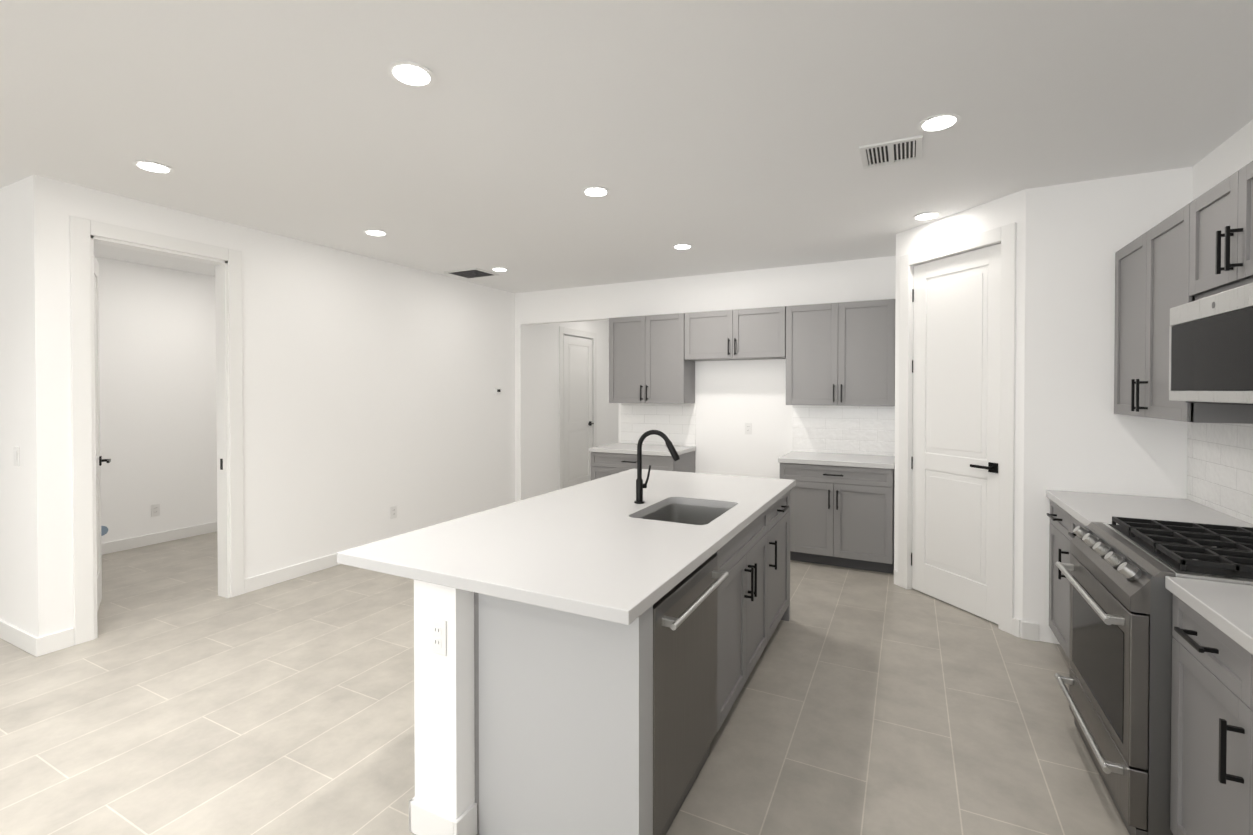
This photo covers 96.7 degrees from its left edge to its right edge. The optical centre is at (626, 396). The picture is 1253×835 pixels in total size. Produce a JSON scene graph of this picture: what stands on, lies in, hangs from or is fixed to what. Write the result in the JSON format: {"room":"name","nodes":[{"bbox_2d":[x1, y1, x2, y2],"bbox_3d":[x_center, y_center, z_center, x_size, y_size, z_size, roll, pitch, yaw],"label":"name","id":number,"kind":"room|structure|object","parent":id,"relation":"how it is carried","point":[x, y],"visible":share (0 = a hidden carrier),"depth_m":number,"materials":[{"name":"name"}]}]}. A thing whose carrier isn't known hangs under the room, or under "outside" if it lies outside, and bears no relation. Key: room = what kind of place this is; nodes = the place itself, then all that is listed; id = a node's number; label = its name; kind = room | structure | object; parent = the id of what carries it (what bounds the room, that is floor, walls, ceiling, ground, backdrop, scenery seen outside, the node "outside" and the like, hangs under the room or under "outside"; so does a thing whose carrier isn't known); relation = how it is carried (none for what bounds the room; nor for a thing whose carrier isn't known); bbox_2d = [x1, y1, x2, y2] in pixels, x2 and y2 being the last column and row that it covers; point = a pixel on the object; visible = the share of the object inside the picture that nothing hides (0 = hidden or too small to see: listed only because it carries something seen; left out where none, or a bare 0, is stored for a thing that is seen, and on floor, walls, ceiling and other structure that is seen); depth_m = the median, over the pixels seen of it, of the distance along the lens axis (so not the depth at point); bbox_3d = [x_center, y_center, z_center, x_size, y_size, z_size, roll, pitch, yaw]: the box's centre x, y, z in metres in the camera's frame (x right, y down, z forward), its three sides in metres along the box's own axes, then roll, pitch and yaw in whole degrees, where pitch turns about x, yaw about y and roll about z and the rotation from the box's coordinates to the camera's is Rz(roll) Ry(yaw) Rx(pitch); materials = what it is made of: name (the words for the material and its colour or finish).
{"room":"kitchen","nodes":[
{"label":"kitchen","id":0,"kind":"room"},
{"bbox_2d":[0,178,29,632],"bbox_3d":[-4.922,0.102,4.018,3.380,2.720,0.120,0,1,27],"label":"wall","id":1,"kind":"structure","parent":0,"point":[14,564],"depth_m":3.29,"materials":[{"name":"white paint"}]},
{"bbox_2d":[13,446,19,465],"bbox_3d":[-3.582,0.349,3.270,0.072,0.116,0.006,0,1,27],"label":"switch plate","id":2,"kind":"object","parent":1,"relation":"attached to","point":[16,448],"visible":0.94,"depth_m":3.26,"materials":[{"name":"white plastic"}]},
{"bbox_2d":[14,450,16,461],"bbox_3d":[-3.584,0.350,3.266,0.032,0.066,0.003,0,1,27],"label":"light switch","id":3,"kind":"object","parent":2,"relation":"attached to","point":[15,456],"depth_m":3.26,"materials":[{"name":"white plastic"}]},
{"bbox_2d":[0,619,37,655],"bbox_3d":[-4.899,1.410,3.945,3.500,0.105,0.014,0,1,27],"label":"baseboard","id":4,"kind":"structure","parent":1,"relation":"attached to","point":[18,637],"depth_m":3.26,"materials":[{"name":"white paint"}]},
{"bbox_2d":[95,257,216,542],"bbox_3d":[-4.616,0.084,5.617,0.120,2.720,3.008,0,1,27],"label":"wall","id":5,"kind":"structure","parent":0,"point":[158,418],"depth_m":5.47,"materials":[{"name":"white paint"}]},
{"bbox_2d":[101,526,107,535],"bbox_3d":[-4.809,1.230,5.103,0.012,0.090,0.090,0,1,27],"label":"inlet","id":6,"kind":"object","parent":5,"relation":"attached to","point":[104,530],"visible":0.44,"depth_m":5.11,"materials":[{"name":"blue plastic"}]},
{"bbox_2d":[151,504,159,516],"bbox_3d":[-4.626,1.116,5.469,0.006,0.116,0.072,0,1,27],"label":"outlet","id":7,"kind":"object","parent":5,"relation":"attached to","point":[153,510],"visible":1,"depth_m":5.47,"materials":[{"name":"white plastic"}]},
{"bbox_2d":[102,522,216,554],"bbox_3d":[-4.556,1.392,5.600,0.014,0.105,3.008,0,1,27],"label":"baseboard","id":8,"kind":"structure","parent":5,"relation":"attached to","point":[142,541],"depth_m":5.48,"materials":[{"name":"white paint"}]},
{"bbox_2d":[25,175,514,637],"bbox_3d":[-2.419,0.090,5.085,0.120,2.720,4.288,0,1,27],"label":"wall","id":9,"kind":"structure","parent":0,"point":[370,396],"depth_m":4.66,"materials":[{"name":"white paint"}]},
{"bbox_2d":[35,628,74,656],"bbox_3d":[-3.299,1.418,3.217,0.014,0.105,0.162,0,1,27],"label":"baseboard","id":10,"kind":"structure","parent":9,"relation":"attached to","point":[53,642],"depth_m":3.21,"materials":[{"name":"white paint"}]},
{"bbox_2d":[94,256,101,611],"bbox_3d":[-3.566,0.252,3.710,0.035,2.410,0.716,0,1,-39],"label":"room door","id":11,"kind":"structure","parent":9,"relation":"in","point":[97,429],"depth_m":3.90,"materials":[{"name":"white paint"}]},
{"bbox_2d":[69,216,243,644],"bbox_3d":[-3.103,0.200,3.722,0.138,2.530,0.940,0,1,27],"label":"door frame","id":12,"kind":"structure","parent":9,"relation":"attached to","point":[82,230],"depth_m":3.52,"materials":[{"name":"white paint"}]},
{"bbox_2d":[220,459,222,469],"bbox_3d":[-2.946,0.491,4.051,0.030,0.080,0.002,0,1,27],"label":"strike plate","id":13,"kind":"object","parent":9,"relation":"attached to","point":[221,464],"visible":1,"depth_m":4.05,"materials":[{"name":"black metal"}]},
{"bbox_2d":[244,553,339,593],"bbox_3d":[-2.113,1.393,5.554,0.014,0.105,3.200,0,1,27],"label":"baseboard","id":14,"kind":"structure","parent":9,"relation":"attached to","point":[257,582],"depth_m":4.42,"materials":[{"name":"white paint"}]},
{"bbox_2d":[390,506,396,518],"bbox_3d":[-2.230,1.107,5.330,0.006,0.116,0.072,0,1,27],"label":"outlet","id":15,"kind":"object","parent":9,"relation":"attached to","point":[391,512],"visible":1,"depth_m":5.33,"materials":[{"name":"white plastic"}]},
{"bbox_2d":[495,388,500,393],"bbox_3d":[-1.536,-0.067,6.670,0.020,0.080,0.090,0,1,27],"label":"thermostat","id":16,"kind":"object","parent":9,"relation":"attached to","point":[497,390],"visible":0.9,"depth_m":6.65,"materials":[{"name":"white plastic"}]},
{"bbox_2d":[0,532,1129,834],"bbox_3d":[-1.635,1.493,3.900,9.765,0.060,12.200,0,1,27],"label":"floor","id":17,"kind":"structure","parent":0,"point":[178,696],"depth_m":2.54,"materials":[{"name":"tile"}]},
{"bbox_2d":[409,484,795,834],"bbox_3d":[0.189,1.038,2.778,0.866,0.874,2.417,0,1,27],"label":"kitchen island","id":18,"kind":"object","parent":17,"relation":"on","point":[533,665],"depth_m":1.82,"materials":[{"name":"grey wood"}]},
{"bbox_2d":[433,626,440,635],"bbox_3d":[-0.625,0.775,1.842,0.034,0.028,0.002,0,1,27],"label":"socket","id":19,"kind":"object","parent":18,"relation":"attached to","point":[436,629],"depth_m":1.84,"materials":[{"name":"white plastic"}]},
{"bbox_2d":[434,638,440,647],"bbox_3d":[-0.625,0.815,1.842,0.034,0.028,0.002,0,1,27],"label":"socket","id":20,"kind":"object","parent":18,"relation":"attached to","point":[437,641],"depth_m":1.84,"materials":[{"name":"white plastic"}]},
{"bbox_2d":[430,617,446,655],"bbox_3d":[-0.624,0.795,1.845,0.072,0.116,0.006,0,1,27],"label":"outlet plate","id":21,"kind":"object","parent":18,"relation":"attached to","point":[438,625],"depth_m":1.84,"materials":[{"name":"white plastic"}]},
{"bbox_2d":[337,468,795,627],"bbox_3d":[0.031,0.580,2.862,1.194,0.040,2.465,0,1,27],"label":"island countertop","id":22,"kind":"structure","parent":18,"relation":"on","point":[588,550],"depth_m":2.12,"materials":[{"name":"white stone"}]},
{"bbox_2d":[634,430,679,503],"bbox_3d":[0.161,0.365,2.892,0.253,0.387,0.074,0,1,27],"label":"faucet","id":23,"kind":"object","parent":22,"relation":"on","point":[640,485],"visible":1,"depth_m":2.91,"materials":[{"name":"black metal"}]},
{"bbox_2d":[645,500,724,523],"bbox_3d":[0.298,0.700,2.776,0.414,0.223,0.594,0,1,27],"label":"sink","id":24,"kind":"object","parent":22,"relation":"in","point":[676,509],"depth_m":3.04,"materials":[{"name":"silver metal"}]},
{"bbox_2d":[589,451,694,479],"bbox_3d":[0.178,1.005,5.834,0.924,0.874,0.615,0,1,27],"label":"base cabinet","id":25,"kind":"object","parent":17,"relation":"on","point":[602,465],"depth_m":5.61,"materials":[{"name":"grey wood"}]},
{"bbox_2d":[589,443,695,454],"bbox_3d":[0.174,0.548,5.821,0.944,0.040,0.633,0,1,27],"label":"countertop","id":26,"kind":"structure","parent":25,"relation":"on","point":[615,448],"depth_m":5.69,"materials":[{"name":"white stone"}]},
{"bbox_2d":[653,555,728,834],"bbox_3d":[-0.007,1.062,2.102,0.640,0.840,0.629,0,1,27],"label":"dishwasher","id":27,"kind":"object","parent":17,"relation":"on","point":[684,671],"visible":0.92,"depth_m":1.92,"materials":[{"name":"silver metal"}]},
{"bbox_2d":[780,463,894,573],"bbox_3d":[1.884,1.014,4.969,0.900,0.874,0.615,0,1,27],"label":"base cabinet","id":28,"kind":"object","parent":17,"relation":"on","point":[840,516],"depth_m":4.67,"materials":[{"name":"grey wood"}]},
{"bbox_2d":[778,451,894,470],"bbox_3d":[1.880,0.557,4.956,0.920,0.040,0.633,0,1,27],"label":"countertop","id":29,"kind":"structure","parent":28,"relation":"on","point":[818,458],"depth_m":4.80,"materials":[{"name":"white stone"}]},
{"bbox_2d":[1047,498,1069,659],"bbox_3d":[2.671,1.036,2.940,0.615,0.874,0.540,0,1,27],"label":"base cabinet","id":30,"kind":"object","parent":17,"relation":"on","point":[1059,526],"depth_m":3.11,"materials":[{"name":"grey wood"}]},
{"bbox_2d":[1046,490,1252,527],"bbox_3d":[2.567,0.581,2.750,0.633,0.040,0.964,0,1,27],"label":"countertop","id":31,"kind":"structure","parent":30,"relation":"on","point":[1086,508],"depth_m":2.79,"materials":[{"name":"white stone"}]},
{"bbox_2d":[1055,516,1252,834],"bbox_3d":[2.103,1.002,2.020,0.754,0.962,0.760,0,1,27],"label":"range","id":32,"kind":"object","parent":17,"relation":"on","point":[1118,694],"visible":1,"depth_m":1.90,"materials":[{"name":"silver metal"}]},
{"bbox_2d":[1055,554,1148,769],"bbox_3d":[1.815,0.958,2.165,0.108,0.503,0.760,0,1,27],"label":"oven","id":33,"kind":"object","parent":32,"relation":"in","point":[1109,639],"depth_m":1.97,"materials":[{"name":"silver metal"}]},
{"bbox_2d":[1103,523,1252,585],"bbox_3d":[2.179,0.567,1.977,0.585,0.022,0.760,0,1,27],"label":"cooktop","id":34,"kind":"object","parent":32,"relation":"in","point":[1175,569],"depth_m":1.85,"materials":[{"name":"black metal"}]},
{"bbox_2d":[1070,518,1250,585],"bbox_3d":[2.479,1.040,2.561,0.615,0.874,0.538,0,1,27],"label":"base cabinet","id":35,"kind":"object","parent":17,"relation":"on","point":[1073,525],"depth_m":2.84,"materials":[{"name":"grey wood"}]},
{"bbox_2d":[1170,594,1252,834],"bbox_3d":[1.893,1.052,1.406,0.615,0.874,0.516,0,1,27],"label":"base cabinet","id":36,"kind":"object","parent":17,"relation":"on","point":[1211,792],"depth_m":1.56,"materials":[{"name":"grey wood"}]},
{"bbox_2d":[1165,576,1252,657],"bbox_3d":[1.482,0.604,0.611,0.633,0.040,2.297,0,1,27],"label":"countertop","id":37,"kind":"structure","parent":36,"relation":"on","point":[1228,607],"depth_m":1.56,"materials":[{"name":"white stone"}]},
{"bbox_2d":[527,320,617,498],"bbox_3d":[-0.654,0.055,8.366,0.120,2.720,2.920,0,1,27],"label":"wall","id":38,"kind":"structure","parent":0,"point":[542,408],"depth_m":7.49,"materials":[{"name":"white paint"}]},
{"bbox_2d":[563,335,591,487],"bbox_3d":[-0.714,0.274,8.146,0.035,2.270,0.786,0,1,27],"label":"hall door","id":39,"kind":"structure","parent":38,"relation":"in","point":[577,351],"depth_m":8.11,"materials":[{"name":"white paint"}]},
{"bbox_2d":[559,326,596,489],"bbox_3d":[-0.695,0.222,8.136,0.016,2.390,1.010,0,1,27],"label":"door frame","id":40,"kind":"structure","parent":38,"relation":"attached to","point":[570,331],"depth_m":7.76,"materials":[{"name":"white paint"}]},
{"bbox_2d":[618,403,620,442],"bbox_3d":[0.612,0.062,7.723,0.100,2.720,2.920,0,1,27],"label":"wall","id":41,"kind":"structure","parent":0,"point":[619,422],"depth_m":6.44,"materials":[{"name":"white paint"}]},
{"bbox_2d":[0,0,1252,292],"bbox_3d":[-1.635,-1.297,3.870,9.765,0.080,12.200,0,1,27],"label":"ceiling","id":42,"kind":"structure","parent":0,"point":[722,136],"depth_m":2.45,"materials":[{"name":"white paint"}]},
{"bbox_2d":[132,160,173,173],"bbox_3d":[-2.563,-1.243,3.018,0.176,0.009,0.176,0,1,27],"label":"recessed light","id":43,"kind":"object","parent":42,"relation":"in","point":[153,167],"depth_m":3.00,"materials":[{"name":"white plastic"}]},
{"bbox_2d":[363,229,387,235],"bbox_3d":[-1.925,-1.257,4.276,0.176,0.009,0.176,0,1,27],"label":"recessed light","id":44,"kind":"object","parent":42,"relation":"in","point":[376,233],"depth_m":4.25,"materials":[{"name":"white plastic"}]},
{"bbox_2d":[387,61,435,87],"bbox_3d":[-0.824,-1.234,2.136,0.176,0.009,0.176,0,1,27],"label":"recessed light","id":45,"kind":"object","parent":42,"relation":"in","point":[410,75],"depth_m":2.13,"materials":[{"name":"white plastic"}]},
{"bbox_2d":[444,268,498,278],"bbox_3d":[-1.599,-1.271,5.758,0.420,0.012,0.360,0,1,27],"label":"ceiling vent","id":46,"kind":"object","parent":42,"relation":"in","point":[471,273],"visible":1,"depth_m":5.73,"materials":[{"name":"white metal"}]},
{"bbox_2d":[581,186,609,196],"bbox_3d":[-0.186,-1.247,3.393,0.176,0.009,0.176,0,1,27],"label":"recessed light","id":47,"kind":"object","parent":42,"relation":"in","point":[595,192],"depth_m":3.37,"materials":[{"name":"white"}]},
{"bbox_2d":[672,244,692,249],"bbox_3d":[0.470,-1.261,4.687,0.176,0.009,0.176,0,1,27],"label":"recessed light","id":48,"kind":"object","parent":42,"relation":"in","point":[682,246],"depth_m":4.67,"materials":[{"name":"white plastic"}]},
{"bbox_2d":[859,135,922,168],"bbox_3d":[1.347,-1.240,2.835,0.280,0.012,0.290,0,1,27],"label":"ceiling vent","id":49,"kind":"object","parent":42,"relation":"in","point":[908,149],"visible":0.98,"depth_m":2.82,"materials":[{"name":"white metal"}]},
{"bbox_2d":[912,212,940,219],"bbox_3d":[2.084,-1.252,3.868,0.176,0.009,0.176,0,1,27],"label":"recessed light","id":50,"kind":"object","parent":42,"relation":"in","point":[925,216],"depth_m":3.86,"materials":[{"name":"white"}]},
{"bbox_2d":[917,113,961,131],"bbox_3d":[1.414,-1.238,2.520,0.176,0.009,0.176,0,1,27],"label":"recessed light","id":51,"kind":"object","parent":42,"relation":"in","point":[939,123],"depth_m":2.51,"materials":[{"name":"white plastic"}]},
{"bbox_2d":[515,256,895,501],"bbox_3d":[1.202,0.083,5.720,6.005,2.720,0.120,0,1,27],"label":"wall","id":52,"kind":"structure","parent":0,"point":[732,397],"depth_m":5.72,"materials":[{"name":"white paint"}]},
{"bbox_2d":[609,313,694,403],"bbox_3d":[0.295,-0.388,5.920,0.921,0.914,0.330,0,1,27],"label":"upper cabinet","id":53,"kind":"object","parent":52,"relation":"attached to","point":[645,365],"depth_m":5.77,"materials":[{"name":"grey wood"}]},
{"bbox_2d":[621,403,695,445],"bbox_3d":[0.333,0.296,6.087,0.885,0.458,0.009,0,1,27],"label":"backsplash","id":54,"kind":"structure","parent":52,"relation":"attached to","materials":[{"name":"tile"}]},
{"bbox_2d":[681,306,784,362],"bbox_3d":[1.097,-0.605,5.511,0.990,0.471,0.330,0,1,27],"label":"upper cabinet","id":55,"kind":"object","parent":52,"relation":"attached to","point":[752,333],"depth_m":5.36,"materials":[{"name":"grey wood"}]},
{"bbox_2d":[745,423,751,433],"bbox_3d":[1.233,0.324,5.634,0.072,0.116,0.008,0,1,27],"label":"outlet","id":56,"kind":"object","parent":52,"relation":"attached to","point":[748,428],"visible":1,"depth_m":5.63,"materials":[{"name":"white plastic"}]},
{"bbox_2d":[785,299,894,405],"bbox_3d":[1.922,-0.379,5.095,0.971,0.914,0.330,0,1,27],"label":"upper cabinet","id":57,"kind":"object","parent":52,"relation":"attached to","point":[839,354],"depth_m":4.92,"materials":[{"name":"grey wood"}]},
{"bbox_2d":[792,405,894,455],"bbox_3d":[2.026,0.305,5.229,0.910,0.458,0.009,0,1,27],"label":"backsplash","id":58,"kind":"structure","parent":52,"relation":"attached to","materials":[{"name":"tile"}]},
{"bbox_2d":[894,189,1025,637],"bbox_3d":[2.306,0.103,3.873,0.120,2.720,1.018,0,1,-18],"label":"wall","id":59,"kind":"structure","parent":0,"point":[1016,207],"depth_m":3.47,"materials":[{"name":"white paint"}]},
{"bbox_2d":[894,570,897,584],"bbox_3d":[2.095,1.406,4.319,0.014,0.105,0.042,0,1,-18],"label":"baseboard","id":60,"kind":"structure","parent":59,"relation":"attached to","point":[895,577],"depth_m":4.32,"materials":[{"name":"white paint"}]},
{"bbox_2d":[912,243,1000,623],"bbox_3d":[2.293,0.239,3.870,0.035,2.433,0.726,0,1,-18],"label":"pantry door","id":61,"kind":"structure","parent":59,"relation":"in","point":[956,405],"depth_m":3.84,"materials":[{"name":"white paint"}]},
{"bbox_2d":[988,462,997,472],"bbox_3d":[2.362,0.458,3.587,0.008,0.064,0.064,0,1,-18],"label":"rose","id":62,"kind":"object","parent":61,"relation":"attached to","point":[995,466],"visible":0.94,"depth_m":3.58,"materials":[{"name":"black metal"}]},
{"bbox_3d":[2.339,0.458,3.579,0.041,0.018,0.018,0,1,-18],"label":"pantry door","id":63,"kind":"structure","parent":62,"relation":"attached to","visible":0},
{"bbox_2d":[970,464,989,469],"bbox_3d":[2.300,0.458,3.627,0.014,0.018,0.135,0,1,-18],"label":"door lever","id":64,"kind":"object","parent":63,"relation":"attached to","point":[980,467],"visible":1,"depth_m":3.62,"materials":[{"name":"black metal"}]},
{"bbox_2d":[898,222,1016,633],"bbox_3d":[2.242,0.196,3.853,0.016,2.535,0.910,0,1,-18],"label":"trim","id":65,"kind":"structure","parent":59,"relation":"attached to","point":[1006,235],"depth_m":3.49,"materials":[{"name":"white paint"}]},
{"bbox_2d":[1023,167,1192,643],"bbox_3d":[2.820,0.110,3.229,0.865,2.720,0.120,0,1,27],"label":"wall","id":66,"kind":"structure","parent":0,"point":[1080,435],"depth_m":3.23,"materials":[{"name":"white paint"}]},
{"bbox_2d":[1012,618,1038,640],"bbox_3d":[2.427,1.416,3.388,0.128,0.105,0.052,0,1,27],"label":"baseboard","id":67,"kind":"structure","parent":66,"relation":"attached to","point":[1030,630],"depth_m":3.36,"materials":[{"name":"white paint"}]},
{"bbox_2d":[1193,120,1252,199],"bbox_3d":[1.481,0.147,-0.235,0.120,2.720,7.270,0,1,27],"label":"wall","id":68,"kind":"structure","parent":0,"point":[1231,155],"depth_m":2.72,"materials":[{"name":"white paint"}]},
{"bbox_2d":[1114,206,1252,423],"bbox_3d":[2.703,-0.353,2.671,0.330,0.914,0.965,0,1,27],"label":"upper cabinet","id":69,"kind":"object","parent":68,"relation":"attached to","point":[1150,271],"depth_m":2.68,"materials":[{"name":"grey wood"}]},
{"bbox_2d":[1186,161,1252,300],"bbox_3d":[2.311,-0.606,1.896,0.330,0.391,0.762,0,1,27],"label":"upper cabinet","id":70,"kind":"object","parent":68,"relation":"attached to","point":[1200,247],"depth_m":2.07,"materials":[{"name":"grey wood"}]},
{"bbox_2d":[1169,283,1252,404],"bbox_3d":[2.284,-0.169,1.916,0.391,0.395,0.758,0,1,27],"label":"microwave","id":71,"kind":"object","parent":70,"relation":"attached to","point":[1211,349],"visible":1,"depth_m":2.00,"materials":[{"name":"silver metal"}]},
{"bbox_2d":[1187,422,1252,523],"bbox_3d":[2.153,0.348,1.240,0.009,0.458,4.029,0,1,27],"label":"backsplash","id":72,"kind":"structure","parent":68,"relation":"attached to","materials":[{"name":"tile"}]},
{"bbox_3d":[-1.269,-1.272,5.569,0.176,0.006,0.176,0,1,27],"label":"recessed light","id":73,"kind":"object","parent":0,"visible":0},
{"bbox_2d":[493,268,505,270],"bbox_3d":[-1.269,-1.268,5.569,0.132,0.003,0.132,0,1,27],"label":"recessed light","id":74,"kind":"object","parent":73,"relation":"attached to","point":[498,269],"visible":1,"depth_m":5.55,"materials":[{"name":"white"}]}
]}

